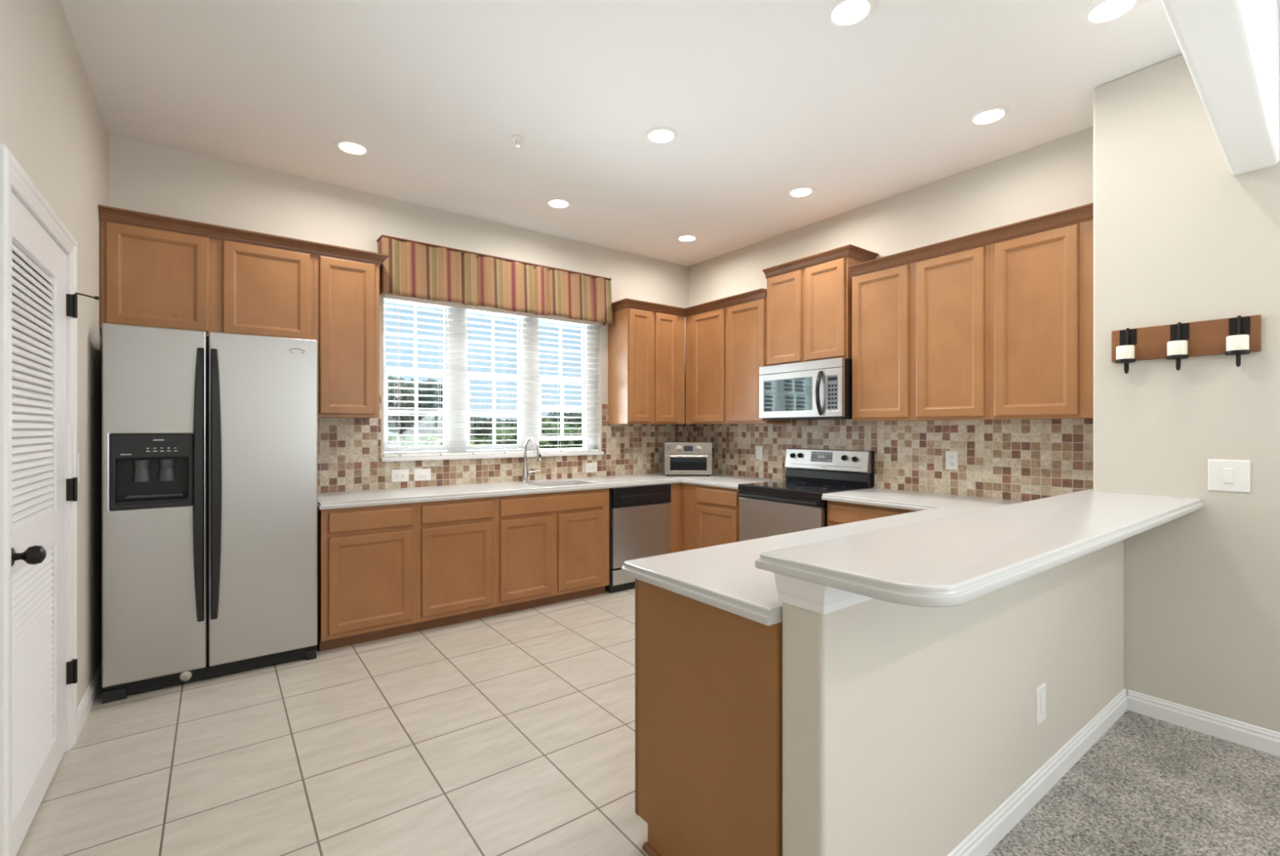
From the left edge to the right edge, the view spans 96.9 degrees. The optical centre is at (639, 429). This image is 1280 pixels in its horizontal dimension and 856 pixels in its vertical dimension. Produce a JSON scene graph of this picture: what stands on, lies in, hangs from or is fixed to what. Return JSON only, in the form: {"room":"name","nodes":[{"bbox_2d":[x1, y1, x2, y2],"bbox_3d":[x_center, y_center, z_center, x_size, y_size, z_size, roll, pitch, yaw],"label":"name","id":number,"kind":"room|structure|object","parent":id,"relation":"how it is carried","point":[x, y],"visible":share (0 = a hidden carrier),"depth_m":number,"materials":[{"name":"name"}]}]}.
{"room":"kitchen","nodes":[
{"label":"kitchen","id":0,"kind":"room"},
{"bbox_2d":[0,0,108,706],"bbox_3d":[-0.347,-0.179,-0.496,0.150,3.061,9.620,0,0,-37],"label":"wall","id":1,"kind":"structure","parent":0,"point":[52,123],"depth_m":2.57,"materials":[{"name":"beige paint"}]},
{"bbox_2d":[0,143,99,855],"bbox_3d":[-2.159,0.270,2.026,0.224,2.180,1.030,0,0,-37],"label":"door","id":2,"kind":"structure","parent":1,"relation":"in","point":[38,254],"depth_m":1.97,"materials":[{"name":"white paint"}]},
{"bbox_2d":[77,453,79,481],"bbox_3d":[-2.503,0.170,2.524,0.009,0.130,0.085,0,0,-37],"label":"light switch","id":3,"kind":"object","parent":1,"relation":"attached to","point":[78,454],"visible":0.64,"depth_m":2.53,"materials":[{"name":"white plastic"}]},
{"bbox_2d":[77,659,102,737],"bbox_3d":[-2.766,1.301,2.880,0.014,0.098,1.015,0,0,-37],"label":"baseboard","id":4,"kind":"structure","parent":1,"relation":"attached to","point":[89,697],"depth_m":2.73,"materials":[{"name":"white wood"}]},
{"bbox_2d":[15,588,648,855],"bbox_3d":[-0.249,1.410,3.233,4.770,0.120,3.760,0,0,-37],"label":"floor","id":5,"kind":"structure","parent":0,"point":[510,734],"depth_m":2.35,"materials":[{"name":"tile"}]},
{"bbox_2d":[102,323,317,703],"bbox_3d":[-2.443,0.414,3.293,0.926,1.872,0.709,0,0,-37],"label":"refrigerator","id":6,"kind":"object","parent":5,"relation":"on","point":[210,447],"visible":1,"depth_m":3.00,"materials":[{"name":"silver metal"}]},
{"bbox_2d":[316,502,417,651],"bbox_3d":[-1.864,0.915,3.800,0.554,0.869,0.619,0,0,-37],"label":"base cabinet","id":7,"kind":"object","parent":5,"relation":"on","point":[367,556],"visible":0.8,"depth_m":3.54,"materials":[{"name":"brown wood"}]},
{"bbox_2d":[414,497,496,631],"bbox_3d":[-1.423,0.915,4.129,0.546,0.869,0.619,0,0,-37],"label":"base cabinet","id":8,"kind":"object","parent":5,"relation":"on","point":[456,539],"visible":0.75,"depth_m":3.88,"materials":[{"name":"brown wood"}]},
{"bbox_2d":[493,488,608,615],"bbox_3d":[-0.815,0.915,4.583,0.971,0.869,0.619,0,0,-37],"label":"base cabinet","id":9,"kind":"object","parent":5,"relation":"on","point":[552,548],"visible":0.89,"depth_m":4.33,"materials":[{"name":"brown wood"}]},
{"bbox_2d":[605,484,671,593],"bbox_3d":[-0.152,0.917,5.050,0.630,0.866,0.606,0,0,-37],"label":"dishwasher","id":10,"kind":"object","parent":5,"relation":"on","point":[639,517],"visible":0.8,"depth_m":4.78,"materials":[{"name":"silver metal"}]},
{"bbox_2d":[670,483,739,553],"bbox_3d":[0.606,0.915,5.198,0.747,0.869,1.332,0,0,-37],"label":"base cabinet","id":11,"kind":"object","parent":5,"relation":"on","point":[701,516],"visible":0.3,"depth_m":4.87,"materials":[{"name":"brown wood"}]},
{"bbox_2d":[317,472,786,510],"bbox_3d":[-0.490,0.460,4.377,3.472,0.040,1.322,0,0,-37],"label":"countertop","id":12,"kind":"structure","parent":11,"relation":"on","point":[343,500],"depth_m":4.27,"materials":[{"name":"white stone"}]},
{"bbox_2d":[521,437,542,482],"bbox_3d":[-0.884,0.253,4.633,0.157,0.374,0.221,0,0,-14],"label":"faucet","id":13,"kind":"object","parent":12,"relation":"on","point":[526,473],"visible":1,"depth_m":4.68,"materials":[{"name":"grey metal"}]},
{"bbox_2d":[663,442,711,475],"bbox_3d":[0.452,0.283,5.431,0.444,0.312,0.338,0,0,0],"label":"toaster oven","id":14,"kind":"object","parent":12,"relation":"on","point":[679,458],"visible":1,"depth_m":5.29,"materials":[{"name":"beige metal"}]},
{"bbox_2d":[635,578,782,855],"bbox_3d":[1.051,0.919,2.311,2.260,0.875,0.595,0,0,-37],"label":"base cabinet","id":15,"kind":"object","parent":5,"relation":"on","point":[708,678],"visible":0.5,"depth_m":1.61,"materials":[{"name":"brown wood"}]},
{"bbox_2d":[737,448,874,541],"bbox_3d":[1.255,0.746,4.368,0.678,1.168,0.778,0,0,-37],"label":"stove","id":16,"kind":"object","parent":5,"relation":"on","point":[795,504],"visible":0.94,"depth_m":4.31,"materials":[{"name":"silver metal"}]},
{"bbox_2d":[743,480,864,492],"bbox_3d":[1.250,0.433,4.360,0.570,0.003,0.724,0,0,-37],"label":"glass cooktop","id":17,"kind":"object","parent":16,"relation":"in","point":[807,486],"depth_m":4.32,"materials":[{"name":"black glass"}]},
{"bbox_2d":[826,500,916,526],"bbox_3d":[1.948,0.915,3.499,0.629,0.869,1.427,0,0,-37],"label":"base cabinet","id":18,"kind":"object","parent":5,"relation":"on","point":[837,513],"visible":0.06,"depth_m":3.71,"materials":[{"name":"brown wood"}]},
{"bbox_2d":[621,488,1026,626],"bbox_3d":[1.038,0.460,2.818,2.886,0.040,1.430,0,0,-37],"label":"countertop","id":19,"kind":"structure","parent":18,"relation":"on","point":[726,577],"depth_m":1.92,"materials":[{"name":"white stone"}]},
{"bbox_2d":[108,133,688,457],"bbox_3d":[-1.329,-0.180,4.680,4.470,3.060,0.150,0,0,-37],"label":"wall","id":20,"kind":"structure","parent":0,"point":[144,177],"depth_m":4.00,"materials":[{"name":"beige paint"}]},
{"bbox_2d":[100,221,313,340],"bbox_3d":[-2.573,-0.830,3.445,0.994,0.580,0.339,0,0,-37],"label":"upper cabinet","id":21,"kind":"object","parent":20,"relation":"attached to","point":[152,277],"visible":0.77,"depth_m":3.27,"materials":[{"name":"brown wood"}]},
{"bbox_2d":[98,204,389,266],"bbox_3d":[-2.385,-1.147,3.564,1.438,0.070,0.370,0,0,-37],"label":"crown molding","id":22,"kind":"structure","parent":21,"relation":"attached to","point":[108,214],"depth_m":3.35,"materials":[{"name":"brown wood"}]},
{"bbox_2d":[313,255,379,417],"bbox_3d":[-2.017,-0.600,3.860,0.390,1.040,0.339,0,0,-37],"label":"upper cabinet","id":23,"kind":"object","parent":20,"relation":"attached to","point":[346,293],"visible":0.8,"depth_m":3.73,"materials":[{"name":"brown wood"}]},
{"bbox_2d":[381,299,604,462],"bbox_3d":[-1.163,-0.387,4.782,1.930,1.247,0.185,0,0,-37],"label":"window","id":24,"kind":"structure","parent":20,"relation":"in","point":[446,399],"depth_m":4.78,"materials":[{"name":"white"}]},
{"bbox_2d":[383,293,599,457],"bbox_3d":[-1.142,-0.400,4.755,1.878,1.214,0.067,0,0,-37],"label":"window blinds","id":25,"kind":"object","parent":24,"relation":"attached to","point":[387,296],"visible":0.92,"depth_m":4.66,"materials":[{"name":"white plastic"}]},
{"bbox_2d":[376,235,613,325],"bbox_3d":[-1.083,-1.168,4.659,1.969,0.426,0.172,0,0,-37],"label":"window valance","id":26,"kind":"object","parent":20,"relation":"attached to","point":[412,268],"visible":0.96,"depth_m":4.49,"materials":[{"name":"fabric"}]},
{"bbox_2d":[317,395,688,493],"bbox_3d":[-0.894,0.098,4.906,3.499,0.695,0.008,0,0,-37],"label":"backsplash","id":27,"kind":"structure","parent":20,"relation":"attached to","point":[349,449],"depth_m":4.57,"materials":[{"name":"tile"}]},
{"bbox_2d":[391,469,408,482],"bbox_3d":[-1.788,0.347,4.228,0.125,0.092,0.009,0,0,-37],"label":"power outlet","id":28,"kind":"object","parent":27,"relation":"attached to","point":[399,475],"visible":1,"depth_m":4.23,"materials":[{"name":"white plastic"}]},
{"bbox_2d":[413,468,431,481],"bbox_3d":[-1.658,0.347,4.325,0.125,0.092,0.009,0,0,-37],"label":"light switch","id":29,"kind":"object","parent":27,"relation":"attached to","point":[420,474],"visible":1,"depth_m":4.32,"materials":[{"name":"white plastic"}]},
{"bbox_2d":[585,462,597,473],"bbox_3d":[-0.447,0.355,5.229,0.125,0.092,0.009,0,0,-37],"label":"power outlet","id":30,"kind":"object","parent":27,"relation":"attached to","point":[589,467],"visible":1,"depth_m":5.23,"materials":[{"name":"white plastic"}]},
{"bbox_2d":[608,307,684,424],"bbox_3d":[0.072,-0.573,5.420,0.680,1.045,0.339,0,0,-37],"label":"upper cabinet","id":31,"kind":"object","parent":20,"relation":"attached to","point":[646,348],"visible":0.94,"depth_m":5.27,"materials":[{"name":"brown wood"}]},
{"bbox_2d":[612,288,766,317],"bbox_3d":[0.356,-1.125,5.013,0.754,0.070,1.329,0,0,-37],"label":"crown molding","id":32,"kind":"structure","parent":31,"relation":"attached to","point":[759,294],"depth_m":5.16,"materials":[{"name":"brown wood"}]},
{"bbox_2d":[59,0,1279,266],"bbox_3d":[1.549,-1.770,0.826,4.770,0.120,9.770,0,0,-37],"label":"ceiling","id":33,"kind":"structure","parent":0,"point":[763,100],"depth_m":2.91,"materials":[{"name":"white paint"}]},
{"bbox_2d":[334,140,369,155],"bbox_3d":[-1.746,-1.707,3.445,0.188,0.006,0.188,0,0,-37],"label":"recessed light","id":34,"kind":"object","parent":33,"relation":"in","point":[349,147],"visible":1,"depth_m":3.44,"materials":[{"name":"white plastic"}]},
{"bbox_2d":[338,142,365,154],"bbox_3d":[-1.746,-1.708,3.445,0.145,0.002,0.145,0,0,-37],"label":"diffuser","id":35,"kind":"object","parent":34,"relation":"attached to","point":[347,148],"depth_m":3.44,"materials":[{"name":"white plastic"}]},
{"bbox_2d":[511,135,524,147],"bbox_3d":[-0.717,-1.687,3.333,0.072,0.047,0.072,0,0,-37],"label":"sprinkler","id":36,"kind":"object","parent":33,"relation":"attached to","point":[518,139],"visible":1,"depth_m":3.33,"materials":[{"name":"white plastic"}]},
{"bbox_2d":[546,198,571,208],"bbox_3d":[-0.616,-1.707,4.293,0.188,0.006,0.188,0,0,-37],"label":"recessed light","id":37,"kind":"object","parent":33,"relation":"in","point":[559,203],"visible":1,"depth_m":4.29,"materials":[{"name":"white plastic"}]},
{"bbox_2d":[548,200,568,207],"bbox_3d":[-0.616,-1.708,4.293,0.145,0.002,0.145,0,0,-37],"label":"diffuser","id":38,"kind":"object","parent":37,"relation":"attached to","point":[552,203],"depth_m":4.29,"materials":[{"name":"white plastic"}]},
{"bbox_2d":[644,127,677,144],"bbox_3d":[0.124,-1.707,3.302,0.188,0.006,0.188,0,0,-37],"label":"recessed light","id":39,"kind":"object","parent":33,"relation":"in","point":[659,135],"visible":1,"depth_m":3.30,"materials":[{"name":"white plastic"}]},
{"bbox_2d":[648,129,673,142],"bbox_3d":[0.124,-1.708,3.302,0.145,0.002,0.145,0,0,-37],"label":"diffuser","id":40,"kind":"object","parent":39,"relation":"attached to","point":[655,135],"depth_m":3.30,"materials":[{"name":"white"}]},
{"bbox_2d":[676,235,697,242],"bbox_3d":[0.422,-1.707,5.076,0.188,0.006,0.188,0,0,-37],"label":"recessed light","id":41,"kind":"object","parent":33,"relation":"in","point":[686,238],"visible":1,"depth_m":5.08,"materials":[{"name":"white plastic"}]},
{"bbox_2d":[679,235,695,241],"bbox_3d":[0.422,-1.708,5.076,0.145,0.002,0.145,0,0,-37],"label":"diffuser","id":42,"kind":"object","parent":41,"relation":"attached to","point":[682,238],"depth_m":5.08,"materials":[{"name":"white plastic"}]},
{"bbox_2d":[787,186,814,197],"bbox_3d":[1.161,-1.707,4.087,0.188,0.006,0.188,0,0,-37],"label":"recessed light","id":43,"kind":"object","parent":33,"relation":"in","point":[799,192],"visible":1,"depth_m":4.08,"materials":[{"name":"white plastic"}]},
{"bbox_2d":[791,188,811,196],"bbox_3d":[1.161,-1.708,4.087,0.145,0.002,0.145,0,0,-37],"label":"diffuser","id":44,"kind":"object","parent":43,"relation":"attached to","point":[794,192],"depth_m":4.08,"materials":[{"name":"white plastic"}]},
{"bbox_2d":[826,0,875,28],"bbox_3d":[0.861,-1.707,2.320,0.188,0.006,0.188,0,0,-37],"label":"recessed light","id":45,"kind":"object","parent":33,"relation":"in","point":[842,14],"visible":1,"depth_m":2.32,"materials":[{"name":"white plastic"}]},
{"bbox_2d":[831,0,869,24],"bbox_3d":[0.861,-1.708,2.320,0.145,0.002,0.145,0,0,-37],"label":"diffuser","id":46,"kind":"object","parent":45,"relation":"attached to","point":[844,11],"depth_m":2.32,"materials":[{"name":"white"}]},
{"bbox_2d":[968,106,1008,125],"bbox_3d":[1.905,-1.707,3.098,0.188,0.006,0.188,0,0,-37],"label":"recessed light","id":47,"kind":"object","parent":33,"relation":"in","point":[988,116],"visible":1,"depth_m":3.09,"materials":[{"name":"white plastic"}]},
{"bbox_2d":[973,110,1004,124],"bbox_3d":[1.905,-1.708,3.098,0.145,0.002,0.145,0,0,-37],"label":"diffuser","id":48,"kind":"object","parent":47,"relation":"attached to","point":[984,117],"depth_m":3.10,"materials":[{"name":"white"}]},
{"bbox_2d":[1082,0,1141,25],"bbox_3d":[1.915,-1.707,2.304,0.188,0.006,0.188,0,0,-37],"label":"recessed light","id":49,"kind":"object","parent":33,"relation":"in","point":[1103,11],"visible":1,"depth_m":2.31,"materials":[{"name":"white plastic"}]},
{"bbox_2d":[1088,0,1135,22],"bbox_3d":[1.915,-1.708,2.304,0.145,0.002,0.145,0,0,-37],"label":"diffuser","id":50,"kind":"object","parent":49,"relation":"attached to","point":[1104,11],"depth_m":2.31,"materials":[{"name":"white"}]},
{"bbox_2d":[688,127,1093,307],"bbox_3d":[1.584,-0.180,4.640,0.150,3.060,3.700,0,0,-37],"label":"wall","id":51,"kind":"structure","parent":0,"point":[1056,175],"depth_m":3.89,"materials":[{"name":"beige paint"}]},
{"bbox_2d":[685,297,791,424],"bbox_3d":[0.865,-0.573,5.192,0.339,1.045,1.012,0,0,-37],"label":"upper cabinet","id":52,"kind":"object","parent":51,"relation":"attached to","point":[726,348],"visible":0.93,"depth_m":5.08,"materials":[{"name":"brown wood"}]},
{"bbox_2d":[762,244,878,366],"bbox_3d":[1.396,-0.912,4.454,0.371,0.800,0.806,0,0,-37],"label":"upper cabinet","id":53,"kind":"object","parent":51,"relation":"attached to","point":[809,299],"visible":0.79,"depth_m":4.32,"materials":[{"name":"brown wood"}]},
{"bbox_2d":[759,357,852,420],"bbox_3d":[1.341,-0.292,4.431,0.465,0.430,0.772,0,0,-37],"label":"microwave","id":54,"kind":"object","parent":53,"relation":"attached to","point":[821,389],"visible":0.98,"depth_m":4.26,"materials":[{"name":"silver metal"}]},
{"bbox_2d":[688,418,1093,501],"bbox_3d":[1.567,0.181,4.529,0.008,0.527,3.539,0,0,-37],"label":"backsplash","id":55,"kind":"structure","parent":51,"relation":"attached to","point":[1011,460],"depth_m":3.87,"materials":[{"name":"tile"}]},
{"bbox_2d":[755,445,762,460],"bbox_3d":[1.083,0.215,5.164,0.009,0.125,0.080,0,0,-37],"label":"light switch","id":56,"kind":"object","parent":55,"relation":"attached to","point":[758,449],"visible":1,"depth_m":5.16,"materials":[{"name":"white plastic"}]},
{"bbox_2d":[945,451,958,470],"bbox_3d":[2.094,0.210,3.810,0.009,0.125,0.080,0,0,-37],"label":"power outlet","id":57,"kind":"object","parent":55,"relation":"attached to","point":[951,457],"visible":1,"depth_m":3.81,"materials":[{"name":"white plastic"}]},
{"bbox_2d":[852,244,991,421],"bbox_3d":[1.910,-0.578,3.792,0.339,1.035,0.904,0,0,-37],"label":"upper cabinet","id":58,"kind":"object","parent":51,"relation":"attached to","point":[921,330],"visible":0.87,"depth_m":3.63,"materials":[{"name":"brown wood"}]},
{"bbox_2d":[848,203,1093,276],"bbox_3d":[1.930,-1.125,3.482,0.064,0.070,1.420,0,0,-37],"label":"crown molding","id":59,"kind":"structure","parent":58,"relation":"attached to","point":[1084,213],"depth_m":3.35,"materials":[{"name":"brown wood"}]},
{"bbox_2d":[990,219,1093,419],"bbox_3d":[2.336,-0.578,3.221,0.339,1.035,0.520,0,0,-37],"label":"upper cabinet","id":60,"kind":"object","parent":51,"relation":"attached to","point":[1042,282],"visible":0.73,"depth_m":3.12,"materials":[{"name":"brown wood"}]},
{"bbox_2d":[782,539,1124,855],"bbox_3d":[1.344,0.850,2.074,2.395,1.000,0.125,0,0,-37],"label":"wall","id":61,"kind":"structure","parent":0,"point":[905,728],"depth_m":1.62,"materials":[{"name":"beige paint"}]},
{"bbox_2d":[773,573,873,614],"bbox_3d":[1.341,0.388,2.058,2.416,0.074,0.148,0,0,-37],"label":"trim","id":62,"kind":"structure","parent":61,"relation":"attached to","point":[813,597],"depth_m":1.34,"materials":[{"name":"white"}]},
{"bbox_2d":[755,488,1204,607],"bbox_3d":[1.577,0.330,2.108,2.874,0.040,0.452,0,0,-37],"label":"bar","id":63,"kind":"object","parent":61,"relation":"on","point":[956,560],"visible":0.88,"depth_m":1.48,"materials":[{"name":"white stone"}]},
{"bbox_2d":[946,688,1127,855],"bbox_3d":[1.342,1.301,2.064,2.409,0.098,0.139,0,0,-37],"label":"baseboard","id":64,"kind":"structure","parent":61,"relation":"attached to","point":[990,832],"depth_m":2.05,"materials":[{"name":"white wood"}]},
{"bbox_2d":[1035,682,1045,725],"bbox_3d":[1.482,1.015,2.093,0.085,0.135,0.009,0,0,-37],"label":"power outlet","id":65,"kind":"object","parent":61,"relation":"attached to","point":[1040,691],"visible":1,"depth_m":2.08,"materials":[{"name":"white plastic"}]},
{"bbox_2d":[986,710,1279,855],"bbox_3d":[2.491,1.408,-0.817,4.315,0.124,6.010,0,0,-37],"label":"floor","id":66,"kind":"structure","parent":0,"point":[1148,786],"depth_m":2.05,"materials":[{"name":"grey carpet"}]},
{"bbox_2d":[1093,16,1279,733],"bbox_3d":[3.143,-0.180,2.172,0.605,3.060,2.120,0,0,-37],"label":"wall","id":67,"kind":"structure","parent":0,"point":[1179,237],"depth_m":2.57,"materials":[{"name":"beige paint"}]},
{"bbox_2d":[1111,315,1261,373],"bbox_3d":[2.417,-0.372,2.546,0.110,0.220,0.493,0,0,-37],"label":"candle sconce","id":68,"kind":"object","parent":67,"relation":"attached to","point":[1204,338],"visible":0.96,"depth_m":2.53,"materials":[{"name":"brown wood"}]},
{"bbox_2d":[1115,345,1134,359],"bbox_3d":[2.294,-0.363,2.682,0.067,0.066,0.067,0,0,-37],"label":"candle","id":69,"kind":"object","parent":68,"relation":"on","point":[1125,352],"visible":0.84,"depth_m":2.66,"materials":[{"name":"beige wax"}]},
{"bbox_2d":[1167,340,1187,355],"bbox_3d":[2.403,-0.363,2.537,0.067,0.066,0.067,0,0,-37],"label":"candle","id":70,"kind":"object","parent":68,"relation":"on","point":[1178,347],"visible":0.88,"depth_m":2.51,"materials":[{"name":"beige wax"}]},
{"bbox_2d":[1226,334,1248,351],"bbox_3d":[2.515,-0.363,2.387,0.067,0.066,0.067,0,0,-37],"label":"candle","id":71,"kind":"object","parent":68,"relation":"on","point":[1240,342],"visible":0.81,"depth_m":2.36,"materials":[{"name":"beige wax"}]},
{"bbox_2d":[1127,689,1279,756],"bbox_3d":[2.936,1.301,1.931,0.014,0.098,1.981,0,0,-37],"label":"baseboard","id":72,"kind":"structure","parent":67,"relation":"attached to","point":[1255,737],"depth_m":2.50,"materials":[{"name":"white wood"}]},
{"bbox_2d":[1160,0,1279,174],"bbox_3d":[1.049,-1.403,1.135,4.070,0.615,0.140,0,0,-39],"label":"beam","id":73,"kind":"structure","parent":67,"relation":"attached to","point":[1229,49],"depth_m":1.80,"materials":[{"name":"white paint"}]},
{"bbox_2d":[1208,459,1250,493],"bbox_3d":[2.547,0.202,2.455,0.009,0.138,0.128,0,0,-37],"label":"light switch","id":74,"kind":"object","parent":67,"relation":"attached to","point":[1224,475],"visible":1,"depth_m":2.45,"materials":[{"name":"white plastic"}]},
{"label":"outside","id":75,"kind":"structure","parent":0,"visible":0},
{"bbox_2d":[397,435,582,450],"bbox_3d":[-25.225,1.700,83.921,180.000,0.200,155.330,0,0,-37],"label":"ground","id":76,"kind":"structure","parent":75,"point":[409,437],"depth_m":96.43,"materials":[{"name":"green plant"}]},
{"bbox_2d":[387,433,439,452],"bbox_3d":[-7.559,0.838,16.931,2.857,1.562,2.277,0,0,-37],"label":"shrub","id":77,"kind":"object","parent":76,"relation":"on","point":[390,438],"visible":0.13,"depth_m":16.86,"materials":[{"name":"green plant"}]},
{"bbox_2d":[387,376,443,440],"bbox_3d":[-11.628,-0.433,26.951,5.766,4.092,5.050,0,0,-37],"label":"tree","id":78,"kind":"object","parent":76,"relation":"on","point":[399,391],"visible":0.39,"depth_m":26.88,"materials":[{"name":"green plant"}]},
{"bbox_2d":[400,403,472,437],"bbox_3d":[-12.346,-0.027,34.025,4.611,3.280,3.328,0,0,-37],"label":"tree","id":79,"kind":"object","parent":76,"relation":"on","point":[471,424],"visible":0.06,"depth_m":33.72,"materials":[{"name":"green plant"}]},
{"bbox_2d":[405,432,474,451],"bbox_3d":[-7.456,0.860,20.977,2.523,1.517,2.145,0,0,-37],"label":"shrub","id":80,"kind":"object","parent":76,"relation":"on","point":[428,437],"visible":0.06,"depth_m":20.69,"materials":[{"name":"green plant"}]},
{"bbox_2d":[470,416,511,439],"bbox_3d":[-12.042,0.262,43.844,5.200,2.710,3.948,0,0,-37],"label":"tree","id":81,"kind":"object","parent":76,"relation":"on","point":[476,431],"visible":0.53,"depth_m":43.42,"materials":[{"name":"green plant"}]},
{"bbox_2d":[471,426,549,450],"bbox_3d":[-5.541,0.722,23.964,3.240,1.794,2.769,0,0,-37],"label":"shrub","id":82,"kind":"object","parent":76,"relation":"on","point":[499,431],"visible":0.44,"depth_m":23.26,"materials":[{"name":"green plant"}]},
{"bbox_2d":[501,415,560,426],"bbox_3d":[-11.237,-0.073,60.405,10.908,3.407,10.019,0,0,-37],"label":"tree","id":83,"kind":"object","parent":76,"relation":"on","point":[513,424],"visible":0.06,"depth_m":59.90,"materials":[{"name":"green plant"}]},
{"bbox_2d":[515,417,582,448],"bbox_3d":[-4.457,0.498,29.921,2.969,2.240,4.141,0,0,39],"label":"shrub","id":84,"kind":"object","parent":76,"relation":"on","point":[548,425],"visible":0.43,"depth_m":29.07,"materials":[{"name":"green plant"}]},
{"bbox_2d":[547,412,582,448],"bbox_3d":[-4.069,0.154,37.870,4.118,2.916,2.857,0,0,-37],"label":"tree","id":85,"kind":"object","parent":76,"relation":"on","point":[550,414],"visible":0.2,"depth_m":36.94,"materials":[{"name":"green plant"}]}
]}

